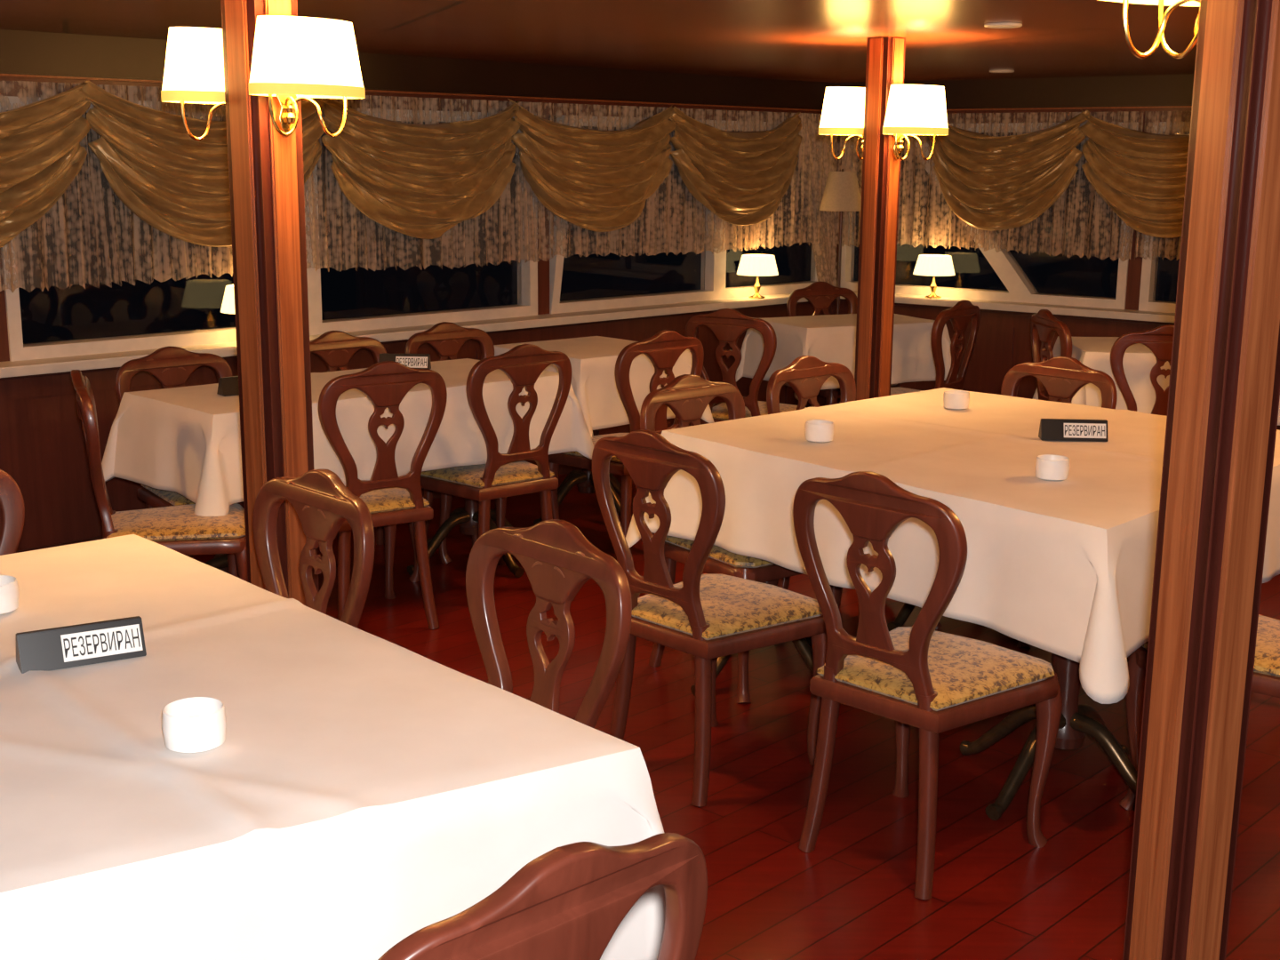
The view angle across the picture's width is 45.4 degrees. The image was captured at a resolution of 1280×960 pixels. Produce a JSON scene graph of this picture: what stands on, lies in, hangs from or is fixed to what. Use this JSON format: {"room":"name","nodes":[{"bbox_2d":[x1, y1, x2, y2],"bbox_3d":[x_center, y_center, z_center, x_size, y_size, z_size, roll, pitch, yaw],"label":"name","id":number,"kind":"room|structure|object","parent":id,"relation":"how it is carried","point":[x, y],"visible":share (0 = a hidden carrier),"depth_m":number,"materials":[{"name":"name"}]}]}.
{"room":"restaurant dining room","nodes":[
{"label":"restaurant dining room","id":0,"kind":"room"},
{"bbox_2d":[0,76,836,551],"bbox_3d":[-1.709,-0.805,6.631,0.133,2.080,8.300,12,17,44],"label":"wall","id":1,"kind":"structure","parent":0,"point":[43,446],"depth_m":6.19,"materials":[{"name":"brown wood"}]},
{"bbox_2d":[0,96,312,360],"bbox_3d":[-1.971,-1.045,6.287,0.102,0.992,1.360,12,17,44],"label":"window","id":2,"kind":"structure","parent":1,"relation":"in","point":[60,321],"depth_m":6.17,"materials":[{"name":"glass"}]},
{"bbox_2d":[0,80,552,292],"bbox_3d":[-1.433,-1.281,6.660,0.068,0.786,2.789,12,17,44],"label":"lace curtain","id":3,"kind":"object","parent":1,"relation":"hanging from","point":[369,229],"visible":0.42,"depth_m":6.67,"materials":[{"name":"beige fabric"}]},
{"bbox_2d":[79,80,328,247],"bbox_3d":[-1.711,-1.273,6.208,0.160,0.641,1.116,12,16,43],"label":"swag","id":4,"kind":"object","parent":3,"relation":"hanging from","point":[178,184],"visible":0.66,"depth_m":6.06,"materials":[{"name":"gold fabric"}]},
{"bbox_2d":[317,97,520,239],"bbox_3d":[-0.955,-1.418,6.952,0.180,0.634,1.146,12,16,42],"label":"swag","id":5,"kind":"object","parent":3,"relation":"hanging from","point":[415,180],"visible":0.99,"depth_m":6.92,"materials":[{"name":"gold fabric"}]},
{"bbox_2d":[16,461,582,552],"bbox_3d":[-1.707,0.180,6.757,0.023,0.100,8.200,12,17,44],"label":"baseboard","id":6,"kind":"structure","parent":1,"relation":"attached to","point":[563,468],"depth_m":6.25,"materials":[{"name":"brown wood"}]},
{"bbox_2d":[0,293,807,377],"bbox_3d":[-1.655,-0.572,6.551,0.191,0.038,8.200,12,17,44],"label":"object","id":7,"kind":"structure","parent":1,"relation":"attached to","point":[115,359],"depth_m":7.29,"materials":[{"name":"white paint"}]},
{"bbox_2d":[220,284,235,314],"bbox_3d":[-1.653,-0.702,6.481,0.241,0.245,0.241,1,12,0],"label":"table lamp","id":8,"kind":"object","parent":7,"relation":"on","point":[228,307],"visible":0.16,"depth_m":6.39,"materials":[{"name":"white fabric"}]},
{"bbox_2d":[736,254,778,298],"bbox_3d":[0.674,-1.166,8.773,0.241,0.245,0.241,1,12,0],"label":"table lamp","id":9,"kind":"object","parent":7,"relation":"on","point":[755,265],"visible":1,"depth_m":8.68,"materials":[{"name":"white fabric"}]},
{"bbox_2d":[0,73,822,111],"bbox_3d":[-1.684,-1.644,6.364,0.043,0.008,8.200,12,17,44],"label":"trim","id":10,"kind":"structure","parent":1,"relation":"attached to","point":[1,75],"depth_m":7.23,"materials":[{"name":"brown wood"}]},
{"bbox_2d":[0,29,839,109],"bbox_3d":[-1.691,-1.727,6.354,0.044,0.160,8.200,12,17,44],"label":"trim","id":11,"kind":"structure","parent":1,"relation":"attached to","point":[21,52],"depth_m":7.21,"materials":[{"name":"brown wood"}]},
{"bbox_2d":[307,107,537,335],"bbox_3d":[-1.020,-1.235,7.223,0.102,0.992,1.335,12,17,44],"label":"window","id":12,"kind":"structure","parent":1,"relation":"in","point":[350,300],"depth_m":7.25,"materials":[{"name":"black glass"}]},
{"bbox_2d":[549,115,722,313],"bbox_3d":[-0.033,-1.432,8.196,0.102,0.992,1.285,12,17,44],"label":"window","id":13,"kind":"structure","parent":1,"relation":"in","point":[577,284],"depth_m":8.26,"materials":[{"name":"black glass"}]},
{"bbox_2d":[550,103,835,257],"bbox_3d":[0.368,-1.641,8.434,0.068,0.785,2.342,12,17,44],"label":"lace curtain","id":14,"kind":"object","parent":1,"relation":"hanging from","point":[686,244],"visible":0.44,"depth_m":8.37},
{"bbox_2d":[507,98,677,231],"bbox_3d":[-0.192,-1.574,7.697,0.185,0.642,1.138,12,17,44],"label":"swag","id":15,"kind":"object","parent":14,"relation":"hanging from","point":[597,180],"visible":1,"depth_m":7.67,"materials":[{"name":"gold fabric"}]},
{"bbox_2d":[668,106,802,225],"bbox_3d":[0.564,-1.724,8.441,0.183,0.632,1.111,12,17,44],"label":"swag","id":16,"kind":"object","parent":14,"relation":"hanging from","point":[742,178],"visible":1,"depth_m":8.41,"materials":[{"name":"gold fabric"}]},
{"bbox_2d":[719,120,832,299],"bbox_3d":[0.773,-1.593,8.989,0.102,0.992,1.000,12,17,44],"label":"window","id":17,"kind":"structure","parent":1,"relation":"in","point":[796,263],"depth_m":9.10,"materials":[{"name":"black glass"}]},
{"bbox_2d":[793,112,839,286],"bbox_3d":[1.039,-1.653,9.121,0.067,1.035,0.469,12,17,44],"label":"lace curtain","id":18,"kind":"object","parent":1,"relation":"hanging from","point":[828,263],"visible":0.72,"depth_m":9.17,"materials":[{"name":"beige fabric"}]},
{"bbox_3d":[-3.063,-0.955,5.054,0.068,0.787,1.852,12,17,44],"label":"lace curtain","id":19,"kind":"object","parent":1,"relation":"hanging from","visible":0},
{"bbox_2d":[0,82,91,247],"bbox_3d":[-2.451,-1.121,5.479,0.184,0.627,1.084,12,17,44],"label":"swag","id":20,"kind":"object","parent":19,"relation":"hanging from","point":[41,151],"visible":1,"depth_m":5.68,"materials":[{"name":"gold fabric"}]},
{"bbox_2d":[0,0,1199,82],"bbox_3d":[0.013,-1.443,4.550,14.000,0.060,14.500,1,12,0],"label":"ceiling","id":21,"kind":"structure","parent":0,"point":[826,41],"depth_m":5.43,"materials":[{"name":"brown paint"}]},
{"bbox_2d":[989,69,1014,72],"bbox_3d":[1.818,-2.055,7.688,0.124,0.009,0.124,1,12,0],"label":"recessed light","id":22,"kind":"object","parent":21,"relation":"in","point":[996,70],"visible":1,"depth_m":7.64,"materials":[{"name":"white paint"}]},
{"bbox_2d":[984,22,1022,28],"bbox_3d":[1.203,-1.506,5.066,0.124,0.009,0.124,1,12,0],"label":"recessed light","id":23,"kind":"object","parent":21,"relation":"in","point":[1002,25],"visible":1,"depth_m":5.04,"materials":[{"name":"white paint"}]},
{"bbox_2d":[192,472,1279,959],"bbox_3d":[-0.006,0.650,4.993,14.000,0.060,14.500,1,12,0],"label":"floor","id":24,"kind":"structure","parent":0,"point":[996,895],"depth_m":3.97,"materials":[{"name":"red wood"}]},
{"bbox_2d":[0,469,24,555],"bbox_3d":[-1.482,0.463,3.364,0.494,0.976,0.556,-10,16,-42],"label":"dining chair","id":25,"kind":"object","parent":24,"relation":"on","point":[12,502],"visible":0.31,"depth_m":3.58,"materials":[{"name":"brown wood"}]},
{"bbox_2d":[71,369,247,581],"bbox_3d":[-1.540,0.115,5.003,0.556,0.976,0.494,-4,13,-20],"label":"dining chair","id":26,"kind":"object","parent":24,"relation":"on","point":[177,528],"visible":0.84,"depth_m":4.86,"materials":[{"name":"brown wood"}]},
{"bbox_2d":[106,503,245,541],"bbox_3d":[-1.512,0.133,5.022,0.462,0.043,0.462,-4,13,-20],"label":"seat cushion","id":27,"kind":"object","parent":26,"relation":"on","point":[180,523],"depth_m":4.89,"materials":[{"name":"beige fabric"}]},
{"bbox_2d":[115,345,244,558],"bbox_3d":[-1.598,-0.002,5.647,0.494,0.936,0.556,-10,16,-42],"label":"dining chair","id":28,"kind":"object","parent":24,"relation":"on","point":[172,366],"visible":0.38,"depth_m":5.70,"materials":[{"name":"brown wood"}]},
{"bbox_2d":[141,484,195,505],"bbox_3d":[-1.573,0.022,5.632,0.462,0.041,0.462,-10,16,-42],"label":"seat cushion","id":29,"kind":"object","parent":28,"relation":"on","point":[158,497],"depth_m":5.48,"materials":[{"name":"yellow fabric"}]},
{"bbox_2d":[220,0,318,605],"bbox_3d":[-0.928,-0.218,3.891,0.152,2.080,0.152,10,15,37],"label":"pillar","id":30,"kind":"structure","parent":24,"relation":"on","point":[266,176],"depth_m":3.78,"materials":[{"name":"brown wood"}]},
{"bbox_2d":[160,26,225,141],"bbox_3d":[-1.052,-0.986,3.833,0.176,0.270,0.324,10,15,37],"label":"wall sconce","id":31,"kind":"object","parent":30,"relation":"attached to","point":[194,68],"visible":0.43,"depth_m":3.71,"materials":[{"name":"beige fabric"}]},
{"bbox_2d":[248,15,365,137],"bbox_3d":[-0.791,-0.952,3.631,0.176,0.270,0.324,10,15,37],"label":"wall sconce","id":32,"kind":"object","parent":30,"relation":"attached to","point":[295,59],"visible":1,"depth_m":3.54,"materials":[{"name":"beige fabric"}]},
{"bbox_2d":[252,468,374,628],"bbox_3d":[-0.887,0.488,3.267,0.556,0.976,0.494,-10,16,-42],"label":"dining chair","id":33,"kind":"object","parent":24,"relation":"on","point":[322,502],"visible":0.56,"depth_m":3.33,"materials":[{"name":"brown wood"}]},
{"bbox_2d":[204,497,523,577],"bbox_3d":[-1.073,0.022,5.849,1.690,0.795,0.628,-10,16,-42],"label":"dining table","id":34,"kind":"object","parent":24,"relation":"on","point":[467,517],"visible":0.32,"depth_m":6.15,"materials":[{"name":"black metal"}]},
{"bbox_2d":[101,358,593,516],"bbox_3d":[-1.071,-0.200,5.803,1.744,0.360,0.849,-10,16,-42],"label":"tablecloth","id":35,"kind":"object","parent":34,"relation":"on","point":[186,441],"visible":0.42,"depth_m":5.44,"materials":[{"name":"white fabric"}]},
{"bbox_2d":[216,376,239,396],"bbox_3d":[-1.407,-0.341,5.450,0.190,0.062,0.059,-9,15,-39],"label":"sign","id":36,"kind":"object","parent":35,"relation":"on","point":[228,386],"visible":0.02,"depth_m":5.39,"materials":[{"name":"black plastic"}]},
{"bbox_2d":[378,352,431,369],"bbox_3d":[-0.936,-0.472,6.086,0.200,0.062,0.059,1,12,2],"label":"sign","id":37,"kind":"object","parent":35,"relation":"on","point":[417,361],"visible":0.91,"depth_m":6.07,"materials":[{"name":"black plastic"}]},
{"bbox_2d":[309,330,452,563],"bbox_3d":[-1.092,-0.116,6.205,0.494,0.936,0.556,-10,16,-42],"label":"dining chair","id":38,"kind":"object","parent":24,"relation":"on","point":[335,348],"visible":0.29,"depth_m":6.29,"materials":[{"name":"brown wood"}]},
{"bbox_2d":[318,360,447,629],"bbox_3d":[-0.984,0.036,5.401,0.494,0.976,0.556,-7,14,-33],"label":"dining chair","id":39,"kind":"object","parent":24,"relation":"on","point":[391,500],"visible":0.87,"depth_m":5.20,"materials":[{"name":"brown wood"}]},
{"bbox_2d":[344,485,429,513],"bbox_3d":[-1.006,0.051,5.428,0.462,0.043,0.462,-7,14,-33],"label":"seat cushion","id":40,"kind":"object","parent":39,"relation":"on","point":[387,500],"depth_m":5.30,"materials":[{"name":"yellow fabric"}]},
{"bbox_2d":[404,321,559,546],"bbox_3d":[-0.681,-0.189,6.567,0.494,0.936,0.556,-10,16,-42],"label":"dining chair","id":41,"kind":"object","parent":24,"relation":"on","point":[446,339],"visible":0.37,"depth_m":6.65,"materials":[{"name":"brown wood"}]},
{"bbox_2d":[408,344,571,582],"bbox_3d":[-0.582,-0.062,5.882,0.494,0.976,0.556,-9,15,-39],"label":"dining chair","id":42,"kind":"object","parent":24,"relation":"on","point":[503,476],"visible":0.89,"depth_m":5.68,"materials":[{"name":"brown wood"}]},
{"bbox_2d":[420,460,554,487],"bbox_3d":[-0.606,-0.047,5.907,0.462,0.043,0.462,-9,15,-39],"label":"seat cushion","id":43,"kind":"object","parent":42,"relation":"on","point":[520,474],"depth_m":5.77,"materials":[{"name":"yellow fabric"}]},
{"bbox_2d":[377,832,707,959],"bbox_3d":[-0.251,0.803,1.805,0.494,0.976,0.556,-10,16,-42],"label":"dining chair","id":44,"kind":"object","parent":24,"relation":"on","point":[568,902],"visible":1,"depth_m":1.53,"materials":[{"name":"brown wood"}]},
{"bbox_2d":[465,519,631,728],"bbox_3d":[-0.348,0.588,2.819,0.556,0.976,0.494,-10,16,-42],"label":"dining chair","id":45,"kind":"object","parent":24,"relation":"on","point":[556,559],"visible":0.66,"depth_m":2.89,"materials":[{"name":"brown wood"}]},
{"bbox_2d":[533,429,633,524],"bbox_3d":[-0.233,-0.212,6.990,0.626,0.795,0.626,11,16,42],"label":"dining table","id":46,"kind":"object","parent":24,"relation":"on","point":[584,477],"visible":0.3,"depth_m":6.98,"materials":[{"name":"black metal"}]},
{"bbox_2d":[493,336,713,437],"bbox_3d":[-0.231,-0.432,6.943,0.860,0.358,0.832,-10,16,-42],"label":"tablecloth","id":47,"kind":"object","parent":46,"relation":"on","point":[593,359],"visible":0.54,"depth_m":6.63,"materials":[{"name":"white fabric"}]},
{"bbox_2d":[548,329,703,551],"bbox_3d":[-0.066,-0.158,6.357,0.494,0.976,0.556,-10,16,-41],"label":"dining chair","id":48,"kind":"object","parent":24,"relation":"on","point":[664,348],"visible":0.59,"depth_m":6.12,"materials":[{"name":"brown wood"}]},
{"bbox_2d":[561,432,629,463],"bbox_3d":[-0.090,-0.143,6.381,0.462,0.043,0.462,-10,16,-41],"label":"seat cushion","id":49,"kind":"object","parent":48,"relation":"on","point":[575,457],"depth_m":6.28,"materials":[{"name":"beige fabric"}]},
{"bbox_2d":[592,429,827,806],"bbox_3d":[0.194,0.316,4.128,0.556,0.976,0.494,-11,16,-43],"label":"dining chair","id":50,"kind":"object","parent":24,"relation":"on","point":[708,617],"visible":0.94,"depth_m":3.95,"materials":[{"name":"brown wood"}]},
{"bbox_2d":[632,573,822,639],"bbox_3d":[0.219,0.332,4.150,0.462,0.043,0.462,-11,16,-43],"label":"seat cushion","id":51,"kind":"object","parent":50,"relation":"on","point":[734,608],"depth_m":4.04,"materials":[{"name":"beige fabric"}]},
{"bbox_2d":[640,374,841,703],"bbox_3d":[0.320,0.165,4.892,0.494,0.956,0.556,-10,16,-42],"label":"dining chair","id":52,"kind":"object","parent":24,"relation":"on","point":[687,396],"visible":0.45,"depth_m":4.87,"materials":[{"name":"brown wood"}]},
{"bbox_2d":[664,535,774,567],"bbox_3d":[0.345,0.189,4.877,0.462,0.042,0.462,-10,16,-42],"label":"seat cushion","id":53,"kind":"object","parent":52,"relation":"on","point":[718,557],"depth_m":4.68,"materials":[{"name":"beige fabric"}]},
{"bbox_2d":[685,308,806,424],"bbox_3d":[0.526,-0.349,7.284,0.494,0.976,0.556,7,14,29],"label":"dining chair","id":54,"kind":"object","parent":24,"relation":"on","point":[728,325],"visible":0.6,"depth_m":7.01,"materials":[{"name":"brown wood"}]},
{"bbox_2d":[711,400,806,420],"bbox_3d":[0.538,-0.335,7.317,0.462,0.043,0.462,7,14,29],"label":"seat cushion","id":55,"kind":"object","parent":54,"relation":"on","point":[719,412],"depth_m":7.19,"materials":[{"name":"beige fabric"}]},
{"bbox_2d":[819,168,861,314],"bbox_3d":[1.154,-1.007,8.912,0.260,1.580,0.260,1,12,0],"label":"floor lamp","id":56,"kind":"object","parent":24,"relation":"on","point":[842,193],"visible":0.71,"depth_m":8.70,"materials":[{"name":"beige fabric"}]},
{"bbox_2d":[786,281,900,407],"bbox_3d":[1.120,-0.583,8.411,0.494,0.976,0.556,-5,13,-25],"label":"dining chair","id":57,"kind":"object","parent":24,"relation":"on","point":[820,295],"visible":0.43,"depth_m":8.51,"materials":[{"name":"brown wood"}]},
{"bbox_2d":[766,355,942,629],"bbox_3d":[0.761,0.063,5.391,0.494,0.956,0.556,-10,16,-42],"label":"dining chair","id":58,"kind":"object","parent":24,"relation":"on","point":[806,375],"visible":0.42,"depth_m":5.47,"materials":[{"name":"brown wood"}]},
{"bbox_2d":[854,36,905,400],"bbox_3d":[0.910,-0.631,5.916,0.125,2.080,0.125,-10,16,-41],"label":"pillar","id":59,"kind":"structure","parent":24,"relation":"on","point":[885,55],"depth_m":5.80,"materials":[{"name":"brown wood"}]},
{"bbox_2d":[818,87,865,159],"bbox_3d":[0.815,-1.367,5.876,0.324,0.270,0.176,-10,16,-41],"label":"wall sconce","id":60,"kind":"object","parent":59,"relation":"attached to","point":[844,108],"visible":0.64,"depth_m":5.77,"materials":[{"name":"beige fabric"}]},
{"bbox_2d":[882,84,948,160],"bbox_3d":[1.018,-1.319,5.654,0.324,0.270,0.176,-10,16,-41],"label":"wall sconce","id":61,"kind":"object","parent":59,"relation":"attached to","point":[912,110],"visible":1,"depth_m":5.56,"materials":[{"name":"beige fabric"}]},
{"bbox_2d":[690,578,1137,820],"bbox_3d":[1.111,0.270,4.765,1.716,0.795,1.760,-11,17,-44],"label":"dining table","id":62,"kind":"object","parent":24,"relation":"on","point":[1077,720],"visible":0.22,"depth_m":3.99,"materials":[{"name":"black metal"}]},
{"bbox_2d":[625,387,1279,703],"bbox_3d":[1.079,0.060,4.750,1.826,0.406,1.866,12,16,43],"label":"tablecloth","id":63,"kind":"object","parent":62,"relation":"on","point":[1065,568],"visible":0.68,"depth_m":4.20,"materials":[{"name":"white fabric"}]},
{"bbox_2d":[804,419,834,442],"bbox_3d":[0.543,-0.147,4.629,0.090,0.057,0.090,1,12,0],"label":"candle holder","id":64,"kind":"object","parent":63,"relation":"on","point":[815,430],"visible":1,"depth_m":4.59,"materials":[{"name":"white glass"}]},
{"bbox_2d":[943,390,969,409],"bbox_3d":[1.087,-0.275,5.255,0.090,0.057,0.090,1,12,0],"label":"candle holder","id":65,"kind":"object","parent":63,"relation":"on","point":[952,399],"visible":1,"depth_m":5.22,"materials":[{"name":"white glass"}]},
{"bbox_2d":[1034,454,1069,480],"bbox_3d":[1.108,-0.033,4.110,0.090,0.057,0.090,1,12,0],"label":"candle holder","id":66,"kind":"object","parent":63,"relation":"on","point":[1048,467],"visible":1,"depth_m":4.08,"materials":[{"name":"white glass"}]},
{"bbox_2d":[1038,418,1108,441],"bbox_3d":[1.327,-0.155,4.682,0.200,0.062,0.059,1,12,4],"label":"sign","id":67,"kind":"object","parent":63,"relation":"on","point":[1050,429],"visible":1,"depth_m":4.67,"materials":[{"name":"black plastic"}]},
{"bbox_2d":[792,471,1062,899],"bbox_3d":[0.678,0.422,3.643,0.556,0.976,0.494,-11,17,-44],"label":"dining chair","id":68,"kind":"object","parent":24,"relation":"on","point":[919,676],"visible":1,"depth_m":3.49,"materials":[{"name":"brown wood"}]},
{"bbox_2d":[816,626,1054,711],"bbox_3d":[0.703,0.439,3.666,0.462,0.043,0.462,-11,17,-44],"label":"seat cushion","id":69,"kind":"object","parent":68,"relation":"on","point":[967,674],"depth_m":3.56,"materials":[{"name":"beige fabric"}]},
{"bbox_2d":[890,299,980,395],"bbox_3d":[1.384,-0.439,7.745,0.556,0.976,0.494,10,15,37],"label":"dining chair","id":70,"kind":"object","parent":24,"relation":"on","point":[960,315],"visible":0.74,"depth_m":7.52,"materials":[{"name":"brown wood"}]},
{"bbox_2d":[890,387,923,395],"bbox_3d":[1.356,-0.423,7.764,0.462,0.043,0.462,10,15,37],"label":"seat cushion","id":71,"kind":"object","parent":70,"relation":"on","point":[893,390],"depth_m":7.82,"materials":[{"name":"beige fabric"}]},
{"bbox_2d":[1030,309,1071,402],"bbox_3d":[2.121,-0.315,7.189,0.556,0.976,0.494,-1,12,-6],"label":"dining chair","id":72,"kind":"object","parent":24,"relation":"on","point":[1044,324],"visible":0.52,"depth_m":7.06,"materials":[{"name":"brown wood"}]},
{"bbox_2d":[1000,356,1117,647],"bbox_3d":[1.342,0.054,5.455,0.556,0.956,0.494,-10,16,-42],"label":"dining chair","id":73,"kind":"object","parent":24,"relation":"on","point":[1061,377],"visible":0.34,"depth_m":5.51,"materials":[{"name":"brown wood"}]},
{"bbox_2d":[1110,324,1174,415],"bbox_3d":[2.264,-0.231,6.795,0.494,0.976,0.556,2,12,8],"label":"dining chair","id":74,"kind":"object","parent":24,"relation":"on","point":[1158,340],"visible":0.34,"depth_m":6.50,"materials":[{"name":"brown wood"}]},
{"bbox_2d":[1119,614,1279,810],"bbox_3d":[1.570,0.387,3.848,0.494,0.976,0.556,-10,16,-42],"label":"dining chair","id":75,"kind":"object","parent":24,"relation":"on","point":[1266,678],"visible":0.24,"depth_m":3.86,"materials":[{"name":"brown wood"}]},
{"bbox_2d":[1141,614,1279,677],"bbox_3d":[1.545,0.403,3.872,0.462,0.043,0.462,-10,16,-42],"label":"seat cushion","id":76,"kind":"object","parent":75,"relation":"on","point":[1267,660],"depth_m":3.75,"materials":[{"name":"beige fabric"}]},
{"bbox_2d":[1122,0,1279,959],"bbox_3d":[0.934,0.092,2.502,0.142,2.080,0.142,-5,13,-23],"label":"pillar","id":77,"kind":"structure","parent":24,"relation":"on","point":[1224,395],"depth_m":2.44,"materials":[{"name":"brown wood"}]},
{"bbox_2d":[1100,0,1199,58],"bbox_3d":[0.877,-0.814,2.459,0.368,0.270,0.176,-5,13,-23],"label":"wall sconce","id":78,"kind":"object","parent":77,"relation":"attached to","point":[1163,19],"visible":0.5,"depth_m":2.46,"materials":[{"name":"gold metal"}]},
{"bbox_3d":[1.104,-0.464,8.233,0.950,0.795,0.785,1,12,0],"label":"dining table","id":79,"kind":"object","parent":24,"relation":"on","visible":0},
{"bbox_2d":[735,313,958,399],"bbox_3d":[1.106,-0.678,8.188,1.043,0.368,0.699,-5,13,-25],"label":"tablecloth","id":80,"kind":"object","parent":79,"relation":"on","point":[827,338],"visible":0.52,"depth_m":7.99,"materials":[{"name":"white fabric"}]},
{"bbox_3d":[-1.129,0.711,2.589,2.184,0.795,1.878,1,12,0],"label":"dining table","id":81,"kind":"object","parent":24,"relation":"on","visible":0},
{"bbox_2d":[0,534,665,959],"bbox_3d":[-1.137,0.541,2.382,1.668,0.409,1.855,-10,16,-41],"label":"tablecloth","id":82,"kind":"object","parent":81,"relation":"on","point":[364,791],"visible":0.92,"depth_m":2.14,"materials":[{"name":"white fabric"}]},
{"bbox_2d":[0,575,19,615],"bbox_3d":[-1.202,0.215,2.843,0.090,0.057,0.090,1,12,0],"label":"candle holder","id":83,"kind":"object","parent":82,"relation":"on","point":[9,586],"visible":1,"depth_m":2.83,"materials":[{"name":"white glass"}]},
{"bbox_2d":[16,616,146,673],"bbox_3d":[-0.938,0.273,2.566,0.200,0.062,0.059,-7,14,-30],"label":"sign","id":84,"kind":"object","parent":82,"relation":"on","point":[100,642],"visible":1,"depth_m":2.55,"materials":[{"name":"black plastic"}]},
{"bbox_2d":[161,696,226,752],"bbox_3d":[-0.643,0.355,2.207,0.090,0.057,0.090,1,12,0],"label":"candle holder","id":85,"kind":"object","parent":82,"relation":"on","point":[196,724],"visible":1,"depth_m":2.18,"materials":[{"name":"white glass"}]},
{"bbox_3d":[2.522,-0.240,7.233,0.978,0.795,0.640,1,12,0],"label":"dining table","id":86,"kind":"object","parent":24,"relation":"on","visible":0},
{"bbox_2d":[1032,336,1279,425],"bbox_3d":[2.524,-0.454,7.187,1.216,0.368,0.832,1,12,3],"label":"tablecloth","id":87,"kind":"object","parent":86,"relation":"on","point":[1139,360],"visible":0.21,"depth_m":6.87,"materials":[{"name":"white fabric"}]},
{"bbox_2d":[831,107,1279,430],"bbox_3d":[3.535,-0.978,7.665,6.100,2.080,0.134,10,15,37],"label":"wall","id":88,"kind":"structure","parent":0,"point":[1003,342],"depth_m":8.74,"materials":[{"name":"brown wood"}]},
{"bbox_2d":[835,135,863,247],"bbox_3d":[1.346,-1.780,9.129,0.428,0.785,0.067,10,15,37],"label":"lace curtain","id":89,"kind":"object","parent":88,"relation":"hanging from","point":[844,158],"visible":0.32,"depth_m":9.19,"materials":[{"name":"beige fabric"}]},
{"bbox_2d":[840,136,1026,303],"bbox_3d":[1.739,-1.581,8.970,1.240,0.992,0.102,10,15,37],"label":"window","id":90,"kind":"structure","parent":88,"relation":"in","point":[979,274],"depth_m":8.99,"materials":[{"name":"black glass"}]},
{"bbox_2d":[840,290,1175,322],"bbox_3d":[3.493,-0.745,7.580,6.000,0.038,0.191,10,15,37],"label":"trim","id":91,"kind":"structure","parent":88,"relation":"attached to","point":[945,301],"depth_m":8.46,"materials":[{"name":"white paint"}]},
{"bbox_2d":[912,254,955,298],"bbox_3d":[1.709,-1.182,8.888,0.241,0.245,0.241,1,12,0],"label":"table lamp","id":92,"kind":"object","parent":91,"relation":"on","point":[933,265],"visible":1,"depth_m":8.80,"materials":[{"name":"white fabric"}]},
{"bbox_2d":[928,109,1089,230],"bbox_3d":[1.999,-1.711,8.468,0.964,0.655,0.188,10,15,37],"label":"swag","id":93,"kind":"object","parent":88,"relation":"hanging from","point":[988,182],"visible":0.98,"depth_m":8.45,"materials":[{"name":"gold fabric"}]},
{"bbox_2d":[840,73,1194,109],"bbox_3d":[3.543,-1.900,7.387,6.000,0.160,0.044,10,15,37],"label":"trim","id":94,"kind":"structure","parent":88,"relation":"attached to","point":[1154,90],"depth_m":8.30,"materials":[{"name":"brown wood"}]},
{"bbox_2d":[897,111,1143,261],"bbox_3d":[2.081,-1.653,8.563,1.462,0.786,0.068,10,15,37],"label":"lace curtain","id":95,"kind":"object","parent":88,"relation":"hanging from","point":[907,221],"visible":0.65,"depth_m":8.53,"materials":[{"name":"beige fabric"}]},
{"bbox_2d":[913,122,1138,309],"bbox_3d":[2.121,-1.515,8.675,1.395,0.992,0.102,10,15,37],"label":"window","id":96,"kind":"structure","parent":88,"relation":"in","point":[1041,277],"depth_m":8.53,"materials":[{"name":"black glass"}]},
{"bbox_2d":[946,105,1191,111],"bbox_3d":[3.536,-1.817,7.397,6.000,0.008,0.041,10,15,37],"label":"trim","id":97,"kind":"structure","parent":88,"relation":"attached to","point":[1166,106],"depth_m":8.29,"materials":[{"name":"brown wood"}]},
{"bbox_2d":[1079,109,1189,238],"bbox_3d":[2.737,-1.584,7.899,1.049,0.659,0.173,10,15,37],"label":"swag","id":98,"kind":"object","parent":88,"relation":"hanging from","point":[1140,175],"visible":0.57,"depth_m":8.00,"materials":[{"name":"gold fabric"}]},
{"bbox_2d":[1134,111,1191,260],"bbox_3d":[3.259,-1.451,7.656,1.562,0.785,0.068,10,15,37],"label":"lace curtain","id":99,"kind":"object","parent":88,"relation":"hanging from","point":[1169,130],"visible":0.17,"depth_m":8.03,"materials":[{"name":"beige fabric"}]},
{"bbox_2d":[1138,121,1190,312],"bbox_3d":[3.307,-1.311,7.762,1.465,0.992,0.102,10,15,37],"label":"window","id":100,"kind":"structure","parent":88,"relation":"in","point":[1159,276],"depth_m":8.21,"materials":[{"name":"black glass"}]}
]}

